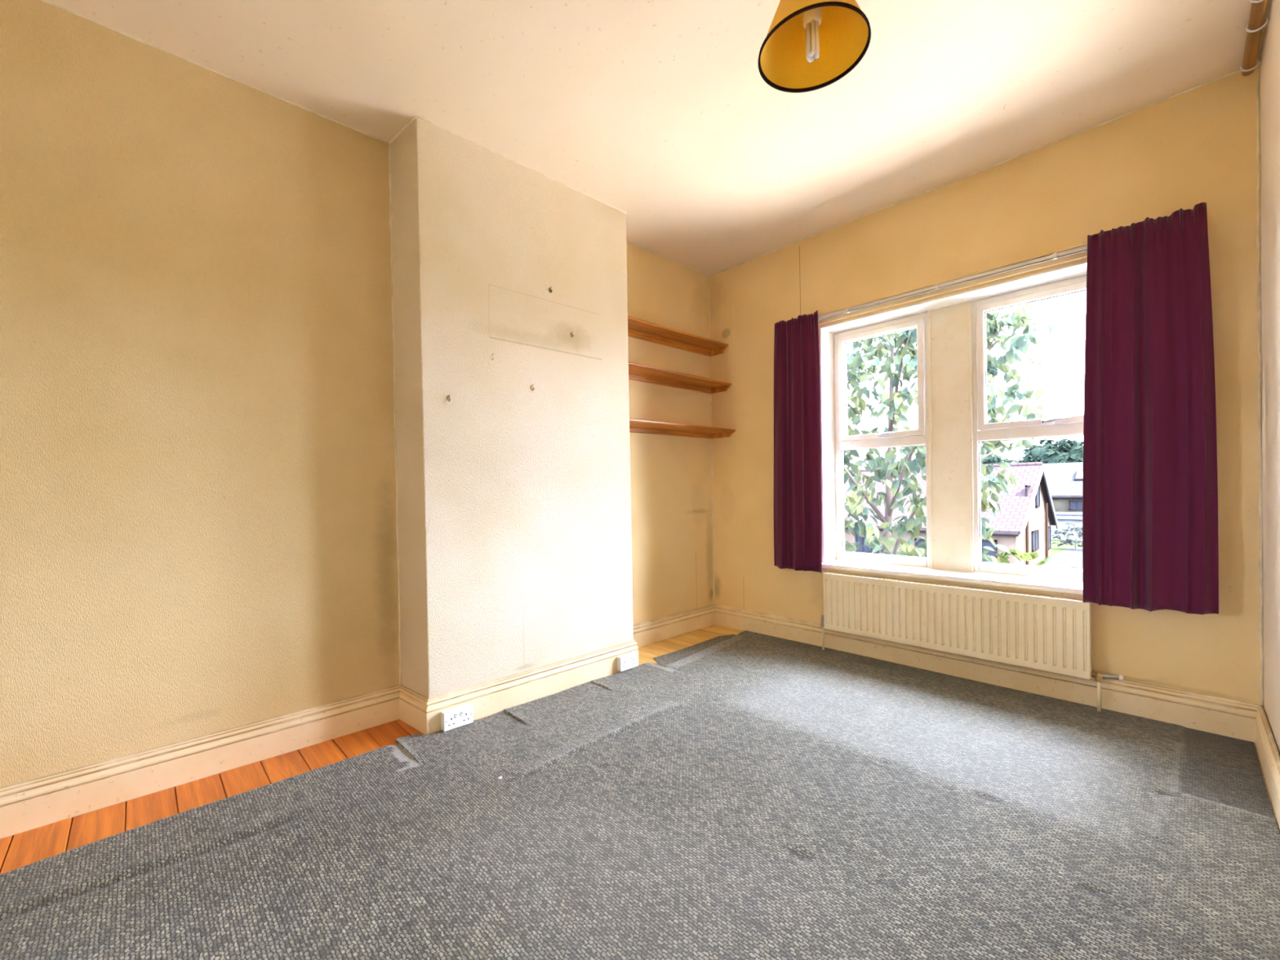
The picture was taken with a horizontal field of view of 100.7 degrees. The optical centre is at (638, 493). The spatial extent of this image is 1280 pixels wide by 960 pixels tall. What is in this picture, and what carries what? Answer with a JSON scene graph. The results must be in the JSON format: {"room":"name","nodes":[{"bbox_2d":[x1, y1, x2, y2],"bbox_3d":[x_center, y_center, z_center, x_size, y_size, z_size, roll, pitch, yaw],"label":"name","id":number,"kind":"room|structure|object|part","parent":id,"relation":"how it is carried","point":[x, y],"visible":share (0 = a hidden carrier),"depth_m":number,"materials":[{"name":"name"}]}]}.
{"room":"empty bedroom","nodes":[
{"label":"empty bedroom","id":0,"kind":"room"},
{"bbox_2d":[0,0,714,817],"bbox_3d":[-1.398,-0.271,2.625,6.026,3.032,0.120,-1,1,-43],"label":"wall","id":1,"kind":"structure","parent":0,"point":[198,494],"depth_m":2.16,"materials":[{"name":"paint"}]},
{"bbox_2d":[0,684,400,839],"bbox_3d":[-2.317,1.087,1.651,3.061,0.166,0.021,-1,1,-43],"label":"baseboard","id":2,"kind":"structure","parent":1,"relation":"attached to","point":[25,806],"depth_m":2.11,"materials":[{"name":"beige wood"}]},
{"bbox_2d":[40,0,389,143],"bbox_3d":[-2.372,-1.741,1.632,3.061,0.016,0.016,-1,1,-43],"label":"trim","id":3,"kind":"structure","parent":1,"relation":"attached to","point":[45,1],"depth_m":2.20,"materials":[{"name":"beige paint"}]},
{"bbox_2d":[626,240,708,275],"bbox_3d":[0.155,-1.806,4.021,1.196,0.016,0.016,-1,1,-43],"label":"trim","id":4,"kind":"structure","parent":1,"relation":"attached to","point":[626,241],"depth_m":4.06,"materials":[{"name":"beige paint"}]},
{"bbox_2d":[632,604,715,647],"bbox_3d":[0.210,1.022,4.040,1.195,0.166,0.021,-1,1,-43],"label":"baseboard","id":5,"kind":"structure","parent":1,"relation":"attached to","point":[649,632],"depth_m":4.08,"materials":[{"name":"beige wood"}]},
{"bbox_2d":[627,315,728,356],"bbox_3d":[0.231,-1.165,3.958,1.192,0.066,0.187,-1,1,-43],"label":"wall shelf","id":6,"kind":"object","parent":1,"relation":"attached to","point":[637,328],"visible":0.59,"depth_m":4.00,"materials":[{"name":"brown wood"}]},
{"bbox_2d":[628,361,731,393],"bbox_3d":[0.245,-0.852,3.952,1.192,0.059,0.214,-1,1,-43],"label":"wall shelf","id":7,"kind":"object","parent":1,"relation":"attached to","point":[638,372],"visible":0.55,"depth_m":3.99,"materials":[{"name":"brown wood"}]},
{"bbox_2d":[629,417,735,438],"bbox_3d":[0.262,-0.475,3.944,1.192,0.057,0.245,-1,1,-43],"label":"wall shelf","id":8,"kind":"object","parent":1,"relation":"attached to","point":[636,425],"visible":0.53,"depth_m":3.99,"materials":[{"name":"brown wood"}]},
{"bbox_2d":[708,275,714,599],"bbox_3d":[0.612,-0.445,4.444,0.016,2.747,0.016,-1,1,-43],"label":"trim","id":9,"kind":"structure","parent":1,"relation":"attached to","point":[708,276],"depth_m":4.44,"materials":[{"name":"beige paint"}]},
{"bbox_2d":[390,117,633,698],"bbox_3d":[-0.690,-0.308,3.095,1.360,2.972,0.412,-1,1,-43],"label":"wall","id":10,"kind":"structure","parent":0,"point":[514,500],"depth_m":2.80,"materials":[{"name":"paint"}]},
{"bbox_2d":[388,143,401,684],"bbox_3d":[-1.237,-0.397,2.696,0.013,2.747,0.018,-1,1,2],"label":"trim","id":11,"kind":"structure","parent":10,"relation":"attached to","point":[390,223],"depth_m":2.69,"materials":[{"name":"beige paint"}]},
{"bbox_2d":[389,115,417,143],"bbox_3d":[-1.152,-1.772,2.588,0.290,0.014,0.014,-1,1,42],"label":"trim","id":12,"kind":"structure","parent":10,"relation":"attached to","point":[415,117],"depth_m":2.56,"materials":[{"name":"beige paint"}]},
{"bbox_2d":[399,684,428,734],"bbox_3d":[-1.103,1.058,2.600,0.308,0.166,0.021,-1,1,41],"label":"baseboard","id":13,"kind":"structure","parent":10,"relation":"attached to","point":[413,706],"depth_m":2.58,"materials":[{"name":"beige wood"}]},
{"bbox_2d":[440,702,473,732],"bbox_3d":[-0.877,1.082,2.566,0.148,0.088,0.041,-1,1,-43],"label":"double socket","id":14,"kind":"object","parent":10,"relation":"attached to","point":[462,715],"visible":1,"depth_m":2.55,"materials":[{"name":"white plastic"}]},
{"bbox_2d":[416,115,626,213],"bbox_3d":[-0.561,-1.784,2.945,1.324,0.012,0.012,-1,1,-43],"label":"trim","id":15,"kind":"structure","parent":10,"relation":"attached to","point":[504,157],"depth_m":2.86,"materials":[{"name":"beige paint"}]},
{"bbox_2d":[426,640,638,734],"bbox_3d":[-0.505,1.044,2.965,1.364,0.166,0.021,-1,1,-43],"label":"baseboard","id":16,"kind":"structure","parent":10,"relation":"attached to","point":[491,697],"depth_m":2.87,"materials":[{"name":"beige wood"}]},
{"bbox_2d":[617,651,638,671],"bbox_3d":[-0.069,1.055,3.330,0.148,0.088,0.041,-1,1,-43],"label":"double socket","id":17,"kind":"object","parent":10,"relation":"attached to","point":[629,660],"visible":1,"depth_m":3.31,"materials":[{"name":"white plastic"}]},
{"bbox_2d":[0,624,1279,874],"bbox_3d":[-0.239,1.211,1.440,6.026,0.151,3.420,-1,1,-43],"label":"floor","id":18,"kind":"structure","parent":0,"point":[22,849],"depth_m":2.06,"materials":[{"name":"brown wood"}]},
{"bbox_2d":[0,630,1279,959],"bbox_3d":[-0.275,1.127,1.347,5.634,0.019,2.831,-1,1,-43],"label":"carpet","id":19,"kind":"object","parent":18,"relation":"on","point":[748,795],"visible":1,"depth_m":1.71,"materials":[{"name":"grey carpet"}]},
{"bbox_2d":[653,634,735,664],"bbox_3d":[0.459,1.099,3.759,0.880,0.005,0.229,-1,1,-43],"label":"carpet offcut","id":20,"kind":"object","parent":18,"relation":"on","point":[669,658],"visible":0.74,"depth_m":3.70,"materials":[{"name":"grey carpet"}]},
{"bbox_2d":[45,0,1271,275],"bbox_3d":[-0.291,-1.835,1.412,6.026,0.120,3.420,-1,1,-43],"label":"ceiling","id":21,"kind":"structure","parent":0,"point":[663,113],"depth_m":2.31,"materials":[{"name":"paint"}]},
{"bbox_2d":[757,0,871,93],"bbox_3d":[0.457,-1.470,1.405,0.284,0.635,0.284,-1,1,-43],"label":"pendant lamp","id":22,"kind":"object","parent":21,"relation":"hanging from","point":[808,45],"visible":1,"depth_m":1.47,"materials":[{"name":"fabric"}]},
{"bbox_2d":[708,62,1263,708],"bbox_3d":[1.774,-0.332,3.354,0.316,3.032,3.420,-1,1,-43],"label":"wall","id":23,"kind":"structure","parent":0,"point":[1184,151],"depth_m":2.91,"materials":[{"name":"paint"}]},
{"bbox_2d":[773,310,822,573],"bbox_3d":[1.120,-0.353,3.777,0.055,1.806,0.392,-1,1,-43],"label":"curtain","id":24,"kind":"object","parent":23,"relation":"hanging from","point":[797,480],"visible":1,"depth_m":3.77,"materials":[{"name":"fabric"}]},
{"bbox_2d":[818,312,929,567],"bbox_3d":[1.600,-0.338,3.584,0.252,1.645,0.658,-1,1,-43],"label":"window","id":25,"kind":"structure","parent":23,"relation":"attached to","point":[920,437],"depth_m":3.75,"materials":[{"name":"plastic"}]},
{"bbox_3d":[1.654,-0.749,3.630,0.062,0.744,0.565,-1,1,-43],"label":"opening sash","id":26,"kind":"part","parent":25,"relation":"part of","materials":[{"name":"plastic"}]},
{"bbox_3d":[1.659,-0.396,3.550,0.035,0.024,0.103,-1,1,-43],"label":"lever","id":27,"kind":"part","parent":25,"relation":"part of","materials":[{"name":"silver metal"}]},
{"bbox_2d":[822,560,1083,595],"bbox_3d":[1.876,0.497,3.235,0.249,0.032,1.625,-1,1,-43],"label":"window sill","id":28,"kind":"structure","parent":23,"relation":"attached to","point":[1073,587],"depth_m":3.12,"materials":[{"name":"white wood"}]},
{"bbox_3d":[1.774,-1.220,3.147,0.065,0.066,2.170,-1,1,-43],"label":"curtain rail","id":29,"kind":"part","parent":23,"relation":"part of","materials":[{"name":"white metal"}]},
{"bbox_2d":[821,572,1124,711],"bbox_3d":[1.814,0.807,3.128,0.109,0.548,1.550,-1,1,-43],"label":"radiator","id":30,"kind":"object","parent":23,"relation":"attached to","point":[1049,633],"visible":0.99,"depth_m":2.99,"materials":[{"name":"metal"}]},
{"bbox_3d":[1.287,0.735,3.647,0.056,0.371,0.005,-1,1,-43],"label":"panel","id":31,"kind":"part","parent":30,"relation":"part of","materials":[{"name":"metal"}]},
{"bbox_2d":[822,572,1089,608],"bbox_3d":[1.762,0.554,3.139,0.057,0.028,1.395,-1,1,-43],"label":"grille","id":32,"kind":"object","parent":30,"relation":"attached to","point":[980,593],"depth_m":3.02,"materials":[{"name":"metal"}]},
{"bbox_3d":[1.752,0.734,3.128,0.016,0.375,1.387,-1,1,-43],"label":"panel","id":33,"kind":"part","parent":30,"relation":"part of","materials":[{"name":"metal"}]},
{"bbox_3d":[2.243,0.728,2.635,0.056,0.371,0.005,-1,1,-43],"label":"panel","id":34,"kind":"part","parent":30,"relation":"part of","materials":[{"name":"metal"}]},
{"bbox_2d":[714,604,1260,743],"bbox_3d":[1.655,1.003,3.365,0.021,0.166,2.987,-1,1,-43],"label":"baseboard","id":35,"kind":"structure","parent":23,"relation":"attached to","point":[1228,717],"depth_m":2.84,"materials":[{"name":"beige wood"}]},
{"bbox_2d":[971,275,1086,581],"bbox_3d":[2.243,-0.344,2.993,0.116,1.637,0.646,-1,1,-43],"label":"window","id":36,"kind":"structure","parent":23,"relation":"attached to","point":[1064,426],"depth_m":3.10,"materials":[{"name":"plastic"}]},
{"bbox_3d":[2.249,-0.753,3.001,0.062,0.744,0.566,-1,1,-43],"label":"opening sash","id":37,"kind":"part","parent":36,"relation":"part of","materials":[{"name":"plastic"}]},
{"bbox_3d":[2.266,-0.397,2.938,0.012,0.024,0.060,-1,1,-43],"label":"handle","id":38,"kind":"part","parent":36,"relation":"part of","materials":[{"name":"white plastic"}]},
{"bbox_3d":[2.277,-0.401,2.896,0.035,0.024,0.103,-1,1,-43],"label":"lever","id":39,"kind":"part","parent":36,"relation":"part of","materials":[{"name":"silver metal"}]},
{"bbox_2d":[1082,202,1218,614],"bbox_3d":[2.325,-0.358,2.436,0.052,1.796,0.450,-1,1,-43],"label":"curtain","id":40,"kind":"object","parent":23,"relation":"hanging from","point":[1150,537],"visible":1,"depth_m":2.41,"materials":[{"name":"fabric"}]},
{"bbox_2d":[1259,0,1279,755],"bbox_3d":[0.767,-0.287,0.336,6.028,3.032,0.120,-2,1,-44],"label":"wall","id":41,"kind":"structure","parent":0,"point":[1269,65],"depth_m":2.01,"materials":[{"name":"paint"}]},
{"bbox_2d":[1240,0,1269,75],"bbox_3d":[1.786,-1.772,1.462,2.270,0.049,0.063,-2,1,-44],"label":"wooden pole","id":42,"kind":"object","parent":41,"relation":"attached to","point":[1254,29],"visible":1,"depth_m":2.06,"materials":[{"name":"brown wood"}]},
{"bbox_2d":[1256,64,1263,705],"bbox_3d":[2.663,-0.460,2.274,0.019,2.747,0.011,-1,1,2],"label":"trim","id":43,"kind":"structure","parent":41,"relation":"attached to","point":[1258,150],"depth_m":2.27,"materials":[{"name":"beige paint"}]},
{"bbox_2d":[1255,705,1279,831],"bbox_3d":[0.676,1.048,0.338,5.607,0.166,0.021,-2,1,-44],"label":"baseboard","id":44,"kind":"structure","parent":41,"relation":"attached to","point":[1267,749],"depth_m":1.96,"materials":[{"name":"beige wood"}]},
{"label":"outside","id":45,"kind":"structure","parent":0,"visible":0},
{"bbox_3d":[74.500,-2.532,79.818,70.000,10.809,312.000,-1,1,-43],"label":"hillside","id":46,"kind":"object","parent":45,"visible":0},
{"bbox_2d":[982,454,1018,464],"bbox_3d":[51.567,-1.159,76.212,5.760,8.916,6.577,-1,1,-43],"label":"tree","id":47,"kind":"object","parent":46,"relation":"on","point":[987,460],"visible":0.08,"depth_m":75.67,"materials":[{"name":"green plant"}]},
{"bbox_2d":[1017,439,1057,462],"bbox_3d":[61.142,-2.573,80.104,5.947,11.344,6.940,-1,1,-43],"label":"tree","id":48,"kind":"object","parent":46,"relation":"on","point":[1032,454],"visible":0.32,"depth_m":79.84,"materials":[{"name":"green plant"}]},
{"bbox_3d":[61.179,-4.964,80.086,4.176,4.404,5.264,-1,1,-43],"label":"crown","id":49,"kind":"part","parent":48,"relation":"part of","materials":[{"name":"green plant"}]},
{"bbox_2d":[1038,438,1083,463],"bbox_3d":[56.997,-2.030,70.710,5.850,10.575,6.483,-1,1,-43],"label":"tree","id":50,"kind":"object","parent":46,"relation":"on","point":[1068,451],"visible":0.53,"depth_m":69.92,"materials":[{"name":"green plant"}]},
{"bbox_3d":[57.172,-4.116,70.334,4.162,4.549,4.765,-1,1,-43],"label":"crown","id":51,"kind":"part","parent":50,"relation":"part of","materials":[{"name":"green plant"}]},
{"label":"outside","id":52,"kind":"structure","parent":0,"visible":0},
{"bbox_3d":[7.524,4.658,9.567,16.100,0.040,26.000,-1,1,-43],"label":"patio","id":53,"kind":"object","parent":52,"visible":0},
{"bbox_2d":[843,302,1053,573],"bbox_3d":[2.991,0.663,6.577,3.523,8.248,2.850,-1,1,28],"label":"broadleaf tree","id":54,"kind":"object","parent":53,"relation":"on","point":[889,468],"visible":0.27,"depth_m":5.95,"materials":[{"name":"green plant"}]},
{"bbox_2d":[992,548,1048,576],"bbox_3d":[5.514,2.772,7.908,1.519,3.915,1.604,-1,1,-11],"label":"bush","id":55,"kind":"object","parent":53,"relation":"on","point":[1003,557],"visible":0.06,"depth_m":7.92,"materials":[{"name":"green plant"}]},
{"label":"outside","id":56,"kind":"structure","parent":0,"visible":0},
{"bbox_2d":[856,540,1082,575],"bbox_3d":[-10.330,5.086,14.704,145.000,0.300,210.000,-1,1,-43],"label":"ground","id":57,"kind":"structure","parent":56,"point":[1055,549],"depth_m":38.88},
{"bbox_2d":[844,462,1057,565],"bbox_3d":[16.634,1.213,38.771,10.310,6.070,20.710,-1,1,-43],"label":"gabled house","id":58,"kind":"structure","parent":57,"relation":"on","point":[1024,526],"depth_m":31.71,"materials":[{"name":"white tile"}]},
{"bbox_3d":[14.686,3.176,34.102,0.030,1.340,1.440,-1,1,-43],"label":"pane","id":59,"kind":"part","parent":58,"relation":"part of","materials":[{"name":"glass"}]},
{"bbox_3d":[17.093,3.308,31.560,0.030,1.140,1.140,-1,1,-43],"label":"pane","id":60,"kind":"part","parent":58,"relation":"part of","materials":[{"name":"glass"}]},
{"bbox_3d":[19.223,3.293,29.307,0.030,1.440,0.940,-1,1,-43],"label":"pane","id":61,"kind":"part","parent":58,"relation":"part of","materials":[{"name":"glass"}]},
{"bbox_3d":[23.543,2.798,31.516,1.640,1.140,0.030,-1,1,-43],"label":"pane","id":62,"kind":"part","parent":58,"relation":"part of","materials":[{"name":"blue glass"}]},
{"bbox_3d":[24.079,0.183,32.042,0.940,1.240,0.030,-1,1,-43],"label":"pane","id":63,"kind":"part","parent":58,"relation":"part of","materials":[{"name":"glass"}]},
{"bbox_2d":[1028,546,1082,580],"bbox_3d":[29.746,4.100,29.067,17.000,0.030,11.800,-1,1,-43],"label":"driveway","id":64,"kind":"structure","parent":57,"relation":"on","point":[1068,557],"depth_m":32.85,"materials":[{"name":"white concrete"}]},
{"bbox_2d":[1051,522,1082,550],"bbox_3d":[30.898,3.033,37.318,2.140,1.969,3.117,-1,1,-43],"label":"flowering shrub","id":65,"kind":"object","parent":64,"relation":"on","point":[1063,531],"visible":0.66,"depth_m":37.57,"materials":[{"name":"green plant"}]},
{"bbox_3d":[30.820,3.569,37.380,0.154,0.900,0.154,-1,1,-43],"label":"stem","id":66,"kind":"part","parent":65,"relation":"part of","materials":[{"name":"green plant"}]},
{"bbox_2d":[1043,462,1083,511],"bbox_3d":[42.920,0.381,48.566,9.430,6.650,18.800,-1,1,-43],"label":"house","id":67,"kind":"structure","parent":57,"relation":"on","point":[1064,480],"depth_m":48.12,"materials":[{"name":"stone"}]},
{"bbox_3d":[38.709,1.044,46.851,0.030,0.790,1.040,-1,1,-43],"label":"pane","id":68,"kind":"part","parent":67,"relation":"part of","materials":[{"name":"blue glass"}]},
{"bbox_3d":[40.284,-1.674,48.152,0.907,0.624,0.840,-1,1,-43],"label":"pane","id":69,"kind":"part","parent":67,"relation":"part of","materials":[{"name":"white glass"}]},
{"bbox_2d":[1049,511,1082,542],"bbox_3d":[38.327,2.747,42.556,4.350,2.190,12.300,-1,1,-43],"label":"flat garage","id":70,"kind":"structure","parent":57,"relation":"on","point":[1063,517],"depth_m":43.34,"materials":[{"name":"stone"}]},
{"bbox_3d":[34.916,3.092,43.458,0.080,1.500,2.800,-1,1,-43],"label":"garage door","id":71,"kind":"part","parent":70,"relation":"part of","materials":[{"name":"white"}]}
]}

